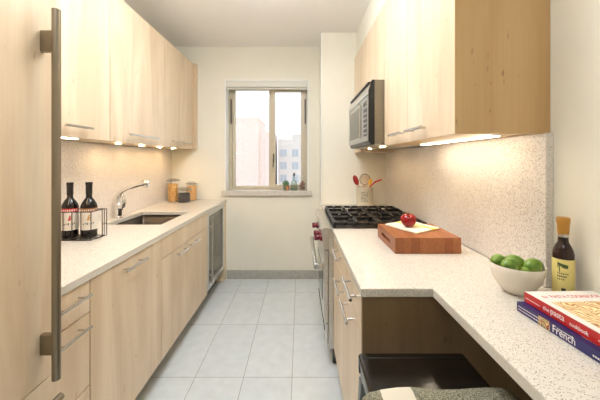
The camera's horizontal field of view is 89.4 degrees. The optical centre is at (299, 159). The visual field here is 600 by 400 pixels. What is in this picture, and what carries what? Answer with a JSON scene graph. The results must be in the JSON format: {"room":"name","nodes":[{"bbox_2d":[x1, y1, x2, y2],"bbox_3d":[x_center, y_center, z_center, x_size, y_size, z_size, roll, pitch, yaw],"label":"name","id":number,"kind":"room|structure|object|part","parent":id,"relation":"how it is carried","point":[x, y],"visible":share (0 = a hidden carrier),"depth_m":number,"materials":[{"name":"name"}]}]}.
{"room":"kitchen","nodes":[
{"label":"kitchen","id":0,"kind":"room"},
{"bbox_2d":[61,140,164,227],"bbox_3d":[-1.545,0.031,1.044,0.100,2.670,5.487,0,0,0],"label":"wall","id":1,"kind":"structure","parent":0,"point":[61,140],"depth_m":2.40,"materials":[{"name":"paint"}]},
{"bbox_2d":[57,0,109,140],"bbox_3d":[-1.321,-0.607,1.464,0.301,0.972,0.928,0,0,0],"label":"upper cabinet","id":2,"kind":"object","parent":1,"relation":"attached to","point":[85,24],"visible":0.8,"depth_m":1.71,"materials":[{"name":"brown wood"}]},
{"bbox_3d":[-1.190,-0.179,1.627,0.039,0.014,0.195,0,0,0],"label":"handle","id":3,"kind":"part","parent":2,"relation":"part of","materials":[{"name":"silver metal"}]},
{"bbox_2d":[61,141,171,226],"bbox_3d":[-1.485,0.166,2.244,0.020,0.572,2.487,0,0,0],"label":"backsplash","id":4,"kind":"structure","parent":1,"relation":"attached to","point":[110,168],"depth_m":2.40,"materials":[{"name":"beige stone"}]},
{"bbox_2d":[80,0,163,145],"bbox_3d":[-1.321,-0.607,2.320,0.301,0.972,0.776,0,0,0],"label":"upper cabinet","id":5,"kind":"object","parent":1,"relation":"attached to","point":[136,48],"visible":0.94,"depth_m":2.21,"materials":[{"name":"brown wood"}]},
{"bbox_3d":[-1.220,-0.607,2.320,0.019,0.971,0.773,0,0,0],"label":"door","id":6,"kind":"part","parent":5,"relation":"part of","materials":[{"name":"brown wood"}]},
{"bbox_3d":[-1.190,-0.179,2.315,0.039,0.014,0.430,0,0,0],"label":"handle","id":7,"kind":"part","parent":5,"relation":"part of","materials":[{"name":"silver metal"}]},
{"bbox_2d":[140,38,197,148],"bbox_3d":[-1.321,-0.607,3.099,0.301,0.972,0.774,0,0,0],"label":"upper cabinet","id":8,"kind":"object","parent":1,"relation":"attached to","point":[180,74],"visible":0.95,"depth_m":3.04,"materials":[{"name":"brown wood"}]},
{"bbox_3d":[-1.220,-0.607,2.890,0.019,0.971,0.353,0,0,0],"label":"door","id":9,"kind":"part","parent":8,"relation":"part of","materials":[{"name":"brown wood"}]},
{"bbox_3d":[-1.220,-0.607,3.247,0.019,0.971,0.354,0,0,0],"label":"door","id":10,"kind":"part","parent":8,"relation":"part of","materials":[{"name":"brown wood"}]},
{"bbox_2d":[135,279,342,399],"bbox_3d":[-0.297,1.416,1.044,2.595,0.100,5.487,0,0,0],"label":"floor","id":11,"kind":"structure","parent":0,"point":[248,339],"depth_m":2.16,"materials":[{"name":"tile"}]},
{"bbox_2d":[0,0,64,399],"bbox_3d":[-1.103,0.066,0.549,0.738,2.600,0.898,0,0,0],"label":"refrigerator","id":12,"kind":"object","parent":11,"relation":"on","point":[30,30],"visible":1,"depth_m":0.90,"materials":[{"name":"brown wood"}]},
{"bbox_3d":[-0.811,0.970,0.549,0.023,0.553,0.898,0,0,0],"label":"freezer drawer","id":13,"kind":"part","parent":12,"relation":"part of","materials":[{"name":"brown wood"}]},
{"bbox_3d":[-0.777,0.570,0.939,0.044,0.063,0.018,0,0,0],"label":"handle mount","id":14,"kind":"part","parent":12,"relation":"part of","materials":[{"name":"brown metal"}]},
{"bbox_3d":[-0.777,-0.366,0.939,0.044,0.065,0.018,0,0,0],"label":"handle mount","id":15,"kind":"part","parent":12,"relation":"part of","materials":[{"name":"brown metal"}]},
{"bbox_3d":[-0.752,0.106,0.935,0.024,1.140,0.024,0,0,0],"label":"handle","id":16,"kind":"part","parent":12,"relation":"part of","materials":[{"name":"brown metal"}]},
{"bbox_3d":[-0.766,0.736,0.562,0.065,0.021,0.765,0,0,0],"label":"handle","id":17,"kind":"part","parent":12,"relation":"part of","materials":[{"name":"brown metal"}]},
{"bbox_2d":[57,281,92,399],"bbox_3d":[-1.142,0.924,1.114,0.660,0.883,0.228,0,0,0],"label":"base cabinet","id":18,"kind":"object","parent":11,"relation":"on","point":[74,381],"visible":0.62,"depth_m":1.14,"materials":[{"name":"brown wood"}]},
{"bbox_3d":[-0.861,0.762,1.114,0.019,0.292,0.224,0,0,0],"label":"drawer","id":19,"kind":"part","parent":18,"relation":"part of","materials":[{"name":"brown wood"}]},
{"bbox_3d":[-0.861,0.549,1.114,0.019,0.126,0.224,0,0,0],"label":"drawer","id":20,"kind":"part","parent":18,"relation":"part of","materials":[{"name":"brown wood"}]},
{"bbox_3d":[-0.832,0.653,1.109,0.038,0.011,0.158,0,0,0],"label":"handle","id":21,"kind":"part","parent":18,"relation":"part of","materials":[{"name":"silver metal"}]},
{"bbox_3d":[-0.832,0.529,1.109,0.038,0.011,0.158,0,0,0],"label":"handle","id":22,"kind":"part","parent":18,"relation":"part of","materials":[{"name":"silver metal"}]},
{"bbox_3d":[-0.861,1.074,1.114,0.019,0.324,0.224,0,0,0],"label":"drawer","id":23,"kind":"part","parent":18,"relation":"part of","materials":[{"name":"brown wood"}]},
{"bbox_2d":[88,240,160,399],"bbox_3d":[-1.131,0.924,1.544,0.638,0.883,0.623,0,0,0],"label":"dishwasher","id":24,"kind":"object","parent":11,"relation":"on","point":[125,302],"visible":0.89,"depth_m":1.49,"materials":[{"name":"brown wood"}]},
{"bbox_3d":[-0.832,0.527,1.530,0.039,0.012,0.200,0,0,0],"label":"handle","id":25,"kind":"part","parent":24,"relation":"part of","materials":[{"name":"silver metal"}]},
{"bbox_2d":[147,213,206,381],"bbox_3d":[-1.142,0.924,2.321,0.660,0.883,0.924,0,0,0],"label":"base cabinet","id":26,"kind":"object","parent":11,"relation":"on","point":[184,250],"visible":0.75,"depth_m":2.18,"materials":[{"name":"brown wood"}]},
{"bbox_2d":[61,199,226,295],"bbox_3d":[-1.160,0.467,2.243,0.630,0.030,2.486,0,0,0],"label":"countertop","id":27,"kind":"structure","parent":26,"relation":"on","point":[81,261],"depth_m":1.68,"materials":[{"name":"stone"}]},
{"bbox_2d":[61,208,106,240],"bbox_3d":[-1.250,0.366,1.744,0.253,0.168,0.128,0,0,0],"label":"rack","id":28,"kind":"object","parent":27,"relation":"on","point":[104,223],"visible":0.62,"depth_m":1.69,"materials":[{"name":"black metal"}]},
{"bbox_2d":[61,182,78,238],"bbox_3d":[-1.321,0.285,1.741,0.085,0.314,0.085,0,0,0],"label":"bottle","id":29,"kind":"object","parent":28,"relation":"in","point":[70,204],"visible":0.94,"depth_m":1.72,"materials":[{"name":"black glass"}]},
{"bbox_2d":[80,182,97,237],"bbox_3d":[-1.221,0.285,1.754,0.085,0.314,0.085,0,0,0],"label":"bottle","id":30,"kind":"object","parent":28,"relation":"in","point":[89,204],"visible":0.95,"depth_m":1.73,"materials":[{"name":"black glass"}]},
{"bbox_3d":[-1.145,0.366,1.725,0.042,0.168,0.005,0,0,0],"label":"handle","id":31,"kind":"part","parent":28,"relation":"part of","materials":[{"name":"black metal"}]},
{"bbox_3d":[-1.145,0.366,1.765,0.042,0.168,0.005,0,0,0],"label":"handle","id":32,"kind":"part","parent":28,"relation":"part of","materials":[{"name":"black metal"}]},
{"bbox_2d":[114,180,150,218],"bbox_3d":[-1.312,0.303,2.365,0.282,0.297,0.075,0,0,0],"label":"faucet","id":33,"kind":"object","parent":27,"relation":"on","point":[119,200],"visible":1,"depth_m":2.35,"materials":[{"name":"silver metal"}]},
{"bbox_3d":[-1.381,0.325,2.352,0.069,0.116,0.042,0,0,17],"label":"lever","id":34,"kind":"part","parent":33,"relation":"part of","materials":[{"name":"silver metal"}]},
{"bbox_3d":[-1.346,0.260,2.370,0.214,0.186,0.054,0,0,0],"label":"spout","id":35,"kind":"part","parent":33,"relation":"part of","materials":[{"name":"silver metal"}]},
{"bbox_2d":[115,215,180,224],"bbox_3d":[-1.176,0.580,2.390,0.422,0.196,0.554,0,0,0],"label":"sink","id":36,"kind":"object","parent":27,"relation":"in","point":[143,219],"visible":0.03,"depth_m":2.67,"materials":[{"name":"grey metal"}]},
{"bbox_2d":[167,178,179,201],"bbox_3d":[-1.380,0.326,3.290,0.135,0.252,0.135,0,0,39],"label":"glass canister","id":37,"kind":"object","parent":27,"relation":"on","point":[172,188],"visible":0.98,"depth_m":3.25,"materials":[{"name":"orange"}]},
{"bbox_2d":[177,187,191,201],"bbox_3d":[-1.240,0.370,3.245,0.143,0.162,0.143,0,0,39],"label":"glass canister","id":38,"kind":"object","parent":27,"relation":"on","point":[182,197],"visible":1,"depth_m":3.20,"materials":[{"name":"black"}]},
{"bbox_2d":[186,181,197,199],"bbox_3d":[-1.215,0.345,3.400,0.127,0.212,0.127,0,0,39],"label":"glass canister","id":39,"kind":"object","parent":27,"relation":"on","point":[193,192],"visible":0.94,"depth_m":3.36,"materials":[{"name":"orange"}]},
{"bbox_3d":[-0.861,0.926,2.090,0.019,0.620,0.457,0,0,0],"label":"door","id":40,"kind":"part","parent":26,"relation":"part of","materials":[{"name":"brown wood"}]},
{"bbox_3d":[-0.832,0.649,2.155,0.039,0.012,0.190,0,0,0],"label":"handle","id":41,"kind":"part","parent":26,"relation":"part of","materials":[{"name":"silver metal"}]},
{"bbox_3d":[-0.861,0.926,2.553,0.019,0.620,0.457,0,0,0],"label":"door","id":42,"kind":"part","parent":26,"relation":"part of","materials":[{"name":"brown wood"}]},
{"bbox_2d":[200,202,225,304],"bbox_3d":[-1.137,0.924,3.136,0.666,0.883,0.700,0,0,0],"label":"wine cooler","id":43,"kind":"object","parent":11,"relation":"on","point":[216,218],"visible":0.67,"depth_m":3.35,"materials":[{"name":"grey"}]},
{"bbox_3d":[-0.828,0.841,2.812,0.047,0.610,0.016,0,0,0],"label":"handle","id":44,"kind":"part","parent":43,"relation":"part of","materials":[{"name":"silver metal"}]},
{"bbox_2d":[209,213,218,220],"bbox_3d":[-1.160,0.596,3.094,0.520,0.020,0.566,0,0,0],"label":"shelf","id":45,"kind":"object","parent":43,"relation":"attached to","point":[214,215],"depth_m":3.20,"materials":[{"name":"grey metal"}]},
{"bbox_2d":[209,223,218,232],"bbox_3d":[-1.160,0.716,3.094,0.520,0.020,0.566,0,0,0],"label":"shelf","id":46,"kind":"object","parent":43,"relation":"attached to","point":[215,225],"depth_m":3.27,"materials":[{"name":"grey metal"}]},
{"bbox_2d":[209,234,218,244],"bbox_3d":[-1.160,0.836,3.094,0.520,0.020,0.566,0,0,0],"label":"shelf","id":47,"kind":"object","parent":43,"relation":"attached to","point":[215,236],"depth_m":3.25,"materials":[{"name":"grey metal"}]},
{"bbox_2d":[209,245,218,256],"bbox_3d":[-1.160,0.956,3.094,0.520,0.020,0.566,0,0,0],"label":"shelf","id":48,"kind":"object","parent":43,"relation":"attached to","point":[215,247],"depth_m":3.24,"materials":[{"name":"grey metal"}]},
{"bbox_2d":[209,256,218,268],"bbox_3d":[-1.160,1.076,3.094,0.520,0.020,0.566,0,0,0],"label":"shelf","id":49,"kind":"object","parent":43,"relation":"attached to","point":[215,258],"depth_m":3.25,"materials":[{"name":"grey metal"}]},
{"bbox_3d":[-0.867,0.852,3.094,0.031,0.728,0.616,0,0,0],"label":"door","id":50,"kind":"part","parent":43,"relation":"part of","materials":[{"name":"metal"}]},
{"bbox_3d":[-1.161,0.924,3.446,0.619,0.883,0.081,0,0,0],"label":"panel","id":51,"kind":"part","parent":43,"relation":"part of","materials":[{"name":"silver metal"}]},
{"bbox_2d":[331,237,345,399],"bbox_3d":[0.526,0.924,1.726,0.684,0.883,0.528,0,0,0],"label":"base cabinet","id":52,"kind":"object","parent":11,"relation":"on","point":[339,262],"visible":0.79,"depth_m":1.66,"materials":[{"name":"brown wood"}]},
{"bbox_3d":[0.203,0.523,1.677,0.038,0.012,0.205,0,0,0],"label":"handle","id":53,"kind":"part","parent":52,"relation":"part of","materials":[{"name":"silver metal"}]},
{"bbox_3d":[0.203,0.669,1.600,0.038,0.012,0.200,0,0,0],"label":"handle","id":54,"kind":"part","parent":52,"relation":"part of","materials":[{"name":"silver metal"}]},
{"bbox_3d":[0.232,0.543,1.726,0.019,0.115,0.525,0,0,0],"label":"drawer","id":55,"kind":"part","parent":52,"relation":"part of","materials":[{"name":"brown wood"}]},
{"bbox_3d":[0.232,0.919,1.726,0.019,0.628,0.525,0,0,0],"label":"door","id":56,"kind":"part","parent":52,"relation":"part of","materials":[{"name":"brown wood"}]},
{"bbox_2d":[332,229,599,399],"bbox_3d":[0.556,0.467,1.073,0.685,0.030,1.845,0,0,0],"label":"countertop","id":57,"kind":"structure","parent":52,"relation":"on","point":[544,365],"depth_m":0.95,"materials":[{"name":"stone"}]},
{"bbox_2d":[378,224,460,253],"bbox_3d":[0.617,0.413,1.621,0.318,0.076,0.327,0,0,0],"label":"cutting board","id":58,"kind":"object","parent":57,"relation":"on","point":[440,241],"visible":0.97,"depth_m":1.46,"materials":[{"name":"brown wood"}]},
{"bbox_2d":[385,221,438,233],"bbox_3d":[0.622,0.370,1.688,0.200,0.010,0.265,0,0,-25],"label":"dish towel","id":59,"kind":"object","parent":58,"relation":"on","point":[418,228],"visible":0.8,"depth_m":1.64,"materials":[{"name":"fabric"}]},
{"bbox_2d":[400,213,416,226],"bbox_3d":[0.592,0.323,1.655,0.083,0.080,0.083,0,0,0],"label":"apple","id":60,"kind":"object","parent":59,"relation":"on","point":[407,219],"visible":1,"depth_m":1.63,"materials":[{"name":"red food"}]},
{"bbox_2d":[489,256,546,296],"bbox_3d":[0.742,0.403,1.037,0.163,0.098,0.163,0,0,0],"label":"fruit bowl","id":61,"kind":"object","parent":57,"relation":"on","point":[514,282],"visible":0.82,"depth_m":0.98,"materials":[{"name":"beige ceramic"}]},
{"bbox_2d":[490,254,504,265],"bbox_3d":[0.700,0.355,1.067,0.060,0.048,0.052,0,0,0],"label":"lime","id":62,"kind":"object","parent":61,"relation":"in","point":[496,259],"visible":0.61,"depth_m":1.05,"materials":[{"name":"green food"}]},
{"bbox_2d":[501,258,520,269],"bbox_3d":[0.708,0.353,1.019,0.056,0.048,0.055,0,0,33],"label":"lime","id":63,"kind":"object","parent":61,"relation":"in","point":[511,263],"visible":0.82,"depth_m":1.00,"materials":[{"name":"green food"}]},
{"bbox_2d":[505,255,523,266],"bbox_3d":[0.754,0.357,1.065,0.063,0.048,0.052,0,0,0],"label":"lime","id":64,"kind":"object","parent":61,"relation":"in","point":[519,259],"visible":0.39,"depth_m":1.05,"materials":[{"name":"green food"}]},
{"bbox_2d":[519,267,530,271],"bbox_3d":[0.746,0.376,1.007,0.044,0.038,0.045,0,0,-29],"label":"lime","id":65,"kind":"object","parent":61,"relation":"in","point":[521,268],"visible":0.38,"depth_m":1.00,"materials":[{"name":"green food"}]},
{"bbox_2d":[523,258,542,271],"bbox_3d":[0.788,0.357,1.025,0.055,0.049,0.055,0,0,39],"label":"lime","id":66,"kind":"object","parent":61,"relation":"in","point":[534,265],"visible":0.8,"depth_m":1.01,"materials":[{"name":"green food"}]},
{"bbox_2d":[517,301,599,362],"bbox_3d":[0.769,0.438,0.774,0.222,0.027,0.285,0,0,-3],"label":"cookbook","id":67,"kind":"object","parent":57,"relation":"on","point":[579,342],"visible":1,"depth_m":0.77,"materials":[{"name":"blue paper"}]},
{"bbox_2d":[538,315,549,330],"bbox_3d":[0.656,0.438,0.815,0.001,0.025,0.036,0,0,-3],"label":"picture","id":68,"kind":"object","parent":67,"relation":"on","point":[543,322],"depth_m":0.81},
{"bbox_2d":[524,291,599,346],"bbox_3d":[0.782,0.409,0.773,0.212,0.029,0.280,0,0,-2],"label":"cookbook","id":69,"kind":"object","parent":67,"relation":"on","point":[579,311],"visible":1,"depth_m":0.82,"materials":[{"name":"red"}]},
{"bbox_2d":[552,301,599,327],"bbox_3d":[0.794,0.395,0.742,0.183,0.001,0.208,0,0,-2],"label":"picture","id":70,"kind":"object","parent":69,"relation":"on","point":[587,312],"depth_m":0.80},
{"bbox_2d":[552,216,574,290],"bbox_3d":[0.853,0.319,0.982,0.057,0.266,0.057,0,0,0],"label":"vinegar bottle","id":71,"kind":"object","parent":57,"relation":"on","point":[563,255],"visible":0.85,"depth_m":0.97,"materials":[{"name":"dark red glass"},{"name":"cork"},{"name":"paper"}]},
{"bbox_3d":[0.853,0.344,0.982,0.057,0.215,0.057,0,0,0],"label":"glass","id":72,"kind":"part","parent":71,"relation":"part of","materials":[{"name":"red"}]},
{"bbox_2d":[310,205,426,363],"bbox_3d":[0.479,0.890,2.404,0.778,0.950,0.808,0,0,0],"label":"range","id":73,"kind":"object","parent":11,"relation":"on","point":[329,218],"visible":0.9,"depth_m":2.12,"materials":[{"name":"metal"}]},
{"bbox_3d":[0.126,0.531,2.470,0.052,0.050,0.050,0,0,0],"label":"knob","id":74,"kind":"part","parent":73,"relation":"part of","materials":[{"name":"red"}]},
{"bbox_3d":[0.125,0.714,2.404,0.070,0.032,0.768,0,0,0],"label":"handle","id":75,"kind":"part","parent":73,"relation":"part of","materials":[{"name":"silver metal"}]},
{"bbox_3d":[0.126,0.531,2.200,0.052,0.050,0.050,0,0,0],"label":"knob","id":76,"kind":"part","parent":73,"relation":"part of","materials":[{"name":"red"}]},
{"bbox_3d":[0.126,0.531,2.080,0.052,0.050,0.050,0,0,0],"label":"knob","id":77,"kind":"part","parent":73,"relation":"part of","materials":[{"name":"red plastic"}]},
{"bbox_3d":[0.174,0.841,2.404,0.028,0.480,0.800,0,0,0],"label":"oven door","id":78,"kind":"part","parent":73,"relation":"part of","materials":[{"name":"metal"}]},
{"bbox_3d":[0.180,1.161,2.404,0.016,0.150,0.800,0,0,0],"label":"kick panel","id":79,"kind":"part","parent":73,"relation":"part of","materials":[{"name":"metal"}]},
{"bbox_3d":[0.505,0.519,2.404,0.725,0.143,0.808,0,0,0],"label":"control panel","id":80,"kind":"part","parent":73,"relation":"part of","materials":[{"name":"metal"}]},
{"bbox_2d":[358,353,490,399],"bbox_3d":[0.355,0.992,0.830,0.392,0.748,0.342,0,0,0],"label":"bar stool","id":81,"kind":"object","parent":11,"relation":"on","point":[378,371],"visible":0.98,"depth_m":0.89,"materials":[{"name":"black leather"}]},
{"bbox_3d":[0.190,1.030,0.970,0.062,0.672,0.062,0,0,0],"label":"leg","id":82,"kind":"part","parent":81,"relation":"part of","materials":[{"name":"grey metal"}]},
{"bbox_2d":[362,387,519,399],"bbox_3d":[0.365,0.734,0.704,0.440,0.267,0.207,0,0,0],"label":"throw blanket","id":83,"kind":"object","parent":81,"relation":"on","point":[398,393],"visible":1,"depth_m":0.78,"materials":[{"name":"grey fabric"}]},
{"bbox_2d":[339,264,532,399],"bbox_3d":[0.526,0.924,1.268,0.684,0.883,0.380,0,0,0],"label":"base cabinet","id":84,"kind":"object","parent":11,"relation":"on","point":[373,324],"visible":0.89,"depth_m":1.08,"materials":[{"name":"brown wood"}]},
{"bbox_3d":[0.203,0.666,1.337,0.038,0.012,0.205,0,0,0],"label":"handle","id":85,"kind":"part","parent":84,"relation":"part of","materials":[{"name":"silver metal"}]},
{"bbox_3d":[0.203,0.528,1.248,0.038,0.012,0.215,0,0,0],"label":"handle","id":86,"kind":"part","parent":84,"relation":"part of","materials":[{"name":"silver metal"}]},
{"bbox_3d":[0.232,0.543,1.278,0.019,0.115,0.358,0,0,0],"label":"drawer","id":87,"kind":"part","parent":84,"relation":"part of","materials":[{"name":"brown wood"}]},
{"bbox_3d":[0.232,0.919,1.278,0.019,0.628,0.358,0,0,0],"label":"door","id":88,"kind":"part","parent":84,"relation":"part of","materials":[{"name":"brown wood"}]},
{"bbox_3d":[0.545,0.924,1.087,0.646,0.883,0.018,0,0,0],"label":"panel","id":89,"kind":"part","parent":84,"relation":"part of","materials":[{"name":"brown wood"}]},
{"bbox_3d":[0.545,0.925,2.956,0.646,0.883,0.283,0,0,0],"label":"cabinet","id":90,"kind":"object","parent":11,"relation":"on","visible":0},
{"bbox_2d":[321,204,387,208],"bbox_3d":[0.542,0.467,2.955,0.657,0.030,0.287,0,0,0],"label":"countertop","id":91,"kind":"structure","parent":90,"relation":"on","point":[322,205],"depth_m":3.01,"materials":[{"name":"stone"}]},
{"bbox_2d":[356,186,372,205],"bbox_3d":[0.628,0.356,2.945,0.162,0.190,0.162,0,0,0],"label":"utensil crock","id":92,"kind":"object","parent":91,"relation":"on","point":[364,195],"visible":0.88,"depth_m":2.88,"materials":[{"name":"brown"}]},
{"bbox_2d":[353,175,358,186],"bbox_3d":[0.563,0.290,2.945,0.100,0.286,0.014,0,0,0],"label":"spatula","id":93,"kind":"object","parent":92,"relation":"in","point":[355,179],"visible":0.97,"depth_m":2.94,"materials":[{"name":"red plastic"}]},
{"bbox_2d":[359,174,369,187],"bbox_3d":[0.633,0.283,2.961,0.107,0.298,0.019,0,0,0],"label":"strainer","id":94,"kind":"object","parent":92,"relation":"in","point":[366,178],"visible":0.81,"depth_m":2.96,"materials":[{"name":"beige wood"}]},
{"bbox_2d":[171,47,319,278],"bbox_3d":[-0.297,0.031,3.637,2.395,2.670,0.300,0,0,0],"label":"wall","id":95,"kind":"structure","parent":0,"point":[263,232],"depth_m":3.49,"materials":[{"name":"paint"}]},
{"bbox_2d":[226,81,306,89],"bbox_3d":[-0.383,-0.863,3.526,0.931,0.091,0.093,0,0,0],"label":"roller blind","id":96,"kind":"object","parent":95,"relation":"attached to","point":[231,85],"visible":0.97,"depth_m":3.48,"materials":[{"name":"white fabric"}]},
{"bbox_2d":[225,79,308,190],"bbox_3d":[-0.384,-0.286,3.551,0.965,1.277,0.152,0,0,0],"label":"trim","id":97,"kind":"structure","parent":95,"relation":"attached to","point":[307,80],"depth_m":3.48,"materials":[{"name":"white paint"}]},
{"bbox_2d":[222,189,311,195],"bbox_3d":[-0.380,0.380,3.541,1.033,0.056,0.172,0,0,0],"label":"trim","id":98,"kind":"structure","parent":95,"relation":"attached to","point":[231,192],"depth_m":3.46,"materials":[{"name":"stone"}]},
{"bbox_2d":[282,180,288,189],"bbox_3d":[-0.164,0.294,3.519,0.080,0.115,0.080,0,0,0],"label":"potted plant","id":99,"kind":"object","parent":98,"relation":"on","point":[285,183],"visible":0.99,"depth_m":3.49,"materials":[{"name":"green plant"}]},
{"bbox_2d":[299,177,306,189],"bbox_3d":[0.028,0.244,3.520,0.104,0.215,0.104,0,0,0],"label":"glass jar","id":100,"kind":"object","parent":98,"relation":"on","point":[302,183],"visible":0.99,"depth_m":3.51,"materials":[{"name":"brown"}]},
{"bbox_2d":[229,90,306,188],"bbox_3d":[-0.383,-0.272,3.628,0.935,1.275,0.118,0,0,0],"label":"window","id":101,"kind":"structure","parent":95,"relation":"in","point":[232,93],"depth_m":3.63,"materials":[{"name":"beige metal"}]},
{"bbox_3d":[-0.575,-0.264,3.660,0.475,1.220,0.042,0,0,0],"label":"sash","id":102,"kind":"part","parent":101,"relation":"part of","materials":[{"name":"beige metal"}]},
{"bbox_3d":[-0.144,-0.264,3.643,0.385,1.220,0.056,0,0,0],"label":"sash","id":103,"kind":"part","parent":101,"relation":"part of","materials":[{"name":"beige metal"}]},
{"bbox_2d":[227,270,317,278],"bbox_3d":[-0.307,1.316,3.481,1.065,0.100,0.012,0,0,0],"label":"baseboard","id":104,"kind":"structure","parent":95,"relation":"attached to","point":[231,274],"depth_m":3.48,"materials":[{"name":"tile"}]},
{"bbox_2d":[123,0,369,46],"bbox_3d":[-0.297,-1.354,1.044,2.595,0.100,5.487,0,0,0],"label":"ceiling","id":105,"kind":"structure","parent":0,"point":[183,23],"depth_m":2.83,"materials":[{"name":"paint"}]},
{"bbox_2d":[320,33,384,208],"bbox_3d":[0.562,0.031,3.293,0.675,2.670,0.387,0,0,0],"label":"wall","id":106,"kind":"structure","parent":0,"point":[340,163],"depth_m":3.10,"materials":[{"name":"paint"}]},
{"bbox_2d":[321,32,321,203],"bbox_3d":[0.219,-0.426,3.100,0.012,1.754,0.024,0,0,0],"label":"trim","id":107,"kind":"structure","parent":106,"relation":"attached to","point":[321,32],"depth_m":3.09,"materials":[{"name":"white paint"}]},
{"bbox_2d":[356,0,385,54],"bbox_3d":[0.738,-1.173,2.100,0.325,0.262,2.000,0,0,0],"label":"wall","id":108,"kind":"structure","parent":0,"point":[374,7],"depth_m":2.58,"materials":[{"name":"paint"}]},
{"bbox_2d":[399,0,599,293],"bbox_3d":[0.950,0.031,1.044,0.100,2.670,5.487,0,0,0],"label":"wall","id":109,"kind":"structure","parent":0,"point":[574,24],"depth_m":0.98,"materials":[{"name":"paint"}]},
{"bbox_2d":[361,3,384,88],"bbox_3d":[0.729,-0.788,2.395,0.341,0.505,0.778,0,0,0],"label":"upper cabinet","id":110,"kind":"object","parent":109,"relation":"attached to","point":[373,46],"visible":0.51,"depth_m":2.27,"materials":[{"name":"brown wood"}]},
{"bbox_3d":[0.568,-0.788,2.590,0.019,0.504,0.386,0,0,0],"label":"door","id":111,"kind":"part","parent":110,"relation":"part of","materials":[{"name":"brown wood"}]},
{"bbox_3d":[0.568,-0.788,2.200,0.019,0.504,0.386,0,0,0],"label":"door","id":112,"kind":"part","parent":110,"relation":"part of","materials":[{"name":"brown wood"}]},
{"bbox_2d":[349,80,424,148],"bbox_3d":[0.650,-0.317,2.395,0.440,0.434,0.770,0,0,0],"label":"microwave","id":113,"kind":"object","parent":110,"relation":"attached to","point":[367,109],"visible":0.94,"depth_m":2.04,"materials":[{"name":"metal"}]},
{"bbox_3d":[0.452,-0.279,2.473,0.004,0.300,0.606,0,0,0],"label":"door","id":114,"kind":"part","parent":113,"relation":"part of","materials":[{"name":"metal"}]},
{"bbox_3d":[0.459,-0.472,2.395,0.018,0.070,0.762,0,0,0],"label":"vent panel","id":115,"kind":"part","parent":113,"relation":"part of","materials":[{"name":"metal"}]},
{"bbox_3d":[0.441,-0.281,2.195,0.021,0.255,0.012,0,0,0],"label":"door handle","id":116,"kind":"part","parent":113,"relation":"part of","materials":[{"name":"silver metal"}]},
{"bbox_3d":[0.475,-0.318,2.395,0.040,0.432,0.770,0,0,0],"label":"frame","id":117,"kind":"part","parent":113,"relation":"part of","materials":[{"name":"black plastic"}]},
{"bbox_3d":[0.452,-0.279,2.090,0.004,0.300,0.151,0,0,0],"label":"control panel","id":118,"kind":"part","parent":113,"relation":"part of","materials":[{"name":"metal"}]},
{"bbox_2d":[355,47,394,152],"bbox_3d":[0.729,-0.556,2.943,0.341,0.970,0.310,0,0,0],"label":"upper cabinet","id":119,"kind":"object","parent":109,"relation":"attached to","point":[358,56],"visible":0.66,"depth_m":2.89,"materials":[{"name":"brown wood"}]},
{"bbox_3d":[0.568,-0.555,2.943,0.019,0.969,0.307,0,0,0],"label":"door","id":120,"kind":"part","parent":119,"relation":"part of","materials":[{"name":"brown wood"}]},
{"bbox_2d":[385,0,549,145],"bbox_3d":[0.709,-0.568,1.545,0.380,0.947,0.914,0,0,0],"label":"upper cabinet","id":121,"kind":"object","parent":109,"relation":"attached to","point":[455,69],"visible":1,"depth_m":1.09,"materials":[{"name":"brown wood"}]},
{"bbox_3d":[0.538,-0.144,1.700,0.039,0.014,0.200,0,0,0],"label":"handle","id":122,"kind":"part","parent":121,"relation":"part of","materials":[{"name":"silver metal"}]},
{"bbox_3d":[0.568,-0.567,1.788,0.019,0.946,0.425,0,0,0],"label":"door","id":123,"kind":"part","parent":121,"relation":"part of","materials":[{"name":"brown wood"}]},
{"bbox_3d":[0.538,-0.144,1.420,0.039,0.014,0.210,0,0,0],"label":"handle","id":124,"kind":"part","parent":121,"relation":"part of","materials":[{"name":"silver metal"}]},
{"bbox_3d":[0.568,-0.567,1.333,0.019,0.946,0.480,0,0,0],"label":"door","id":125,"kind":"part","parent":121,"relation":"part of","materials":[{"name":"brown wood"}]},
{"bbox_2d":[420,135,501,144],"bbox_3d":[0.755,-0.093,1.510,0.040,0.006,0.700,0,0,0],"label":"light","id":126,"kind":"object","parent":121,"relation":"attached to","point":[487,136],"visible":1,"depth_m":1.36,"materials":[{"name":"white paint"}]},
{"bbox_3d":[0.728,-0.568,1.090,0.342,0.947,0.002,0,0,0],"label":"panel","id":127,"kind":"part","parent":121,"relation":"part of","materials":[{"name":"brown wood"}]},
{"bbox_2d":[385,133,552,286],"bbox_3d":[0.886,0.177,2.087,0.028,0.548,2.025,0,0,0],"label":"backsplash","id":128,"kind":"structure","parent":109,"relation":"attached to","point":[495,195],"depth_m":1.43,"materials":[{"name":"beige stone"}]},
{"label":"outside","id":129,"kind":"structure","parent":0,"visible":0},
{"bbox_3d":[0.000,19.466,64.000,140.000,0.200,112.000,0,0,0],"label":"floor","id":130,"kind":"structure","parent":129,"visible":0},
{"bbox_2d":[236,117,276,185],"bbox_3d":[-10.850,6.866,44.000,14.500,25.000,8.200,0,0,0],"label":"apartment building","id":131,"kind":"structure","parent":130,"relation":"on","point":[252,141],"depth_m":40.00,"materials":[{"name":"pink brick"}]},
{"bbox_2d":[278,134,300,183],"bbox_3d":[2.900,7.716,49.925,12.200,23.300,12.150,0,0,0],"label":"apartment building","id":132,"kind":"structure","parent":130,"relation":"on","point":[289,150],"depth_m":44.00,"materials":[{"name":"grey brick"}]}
]}

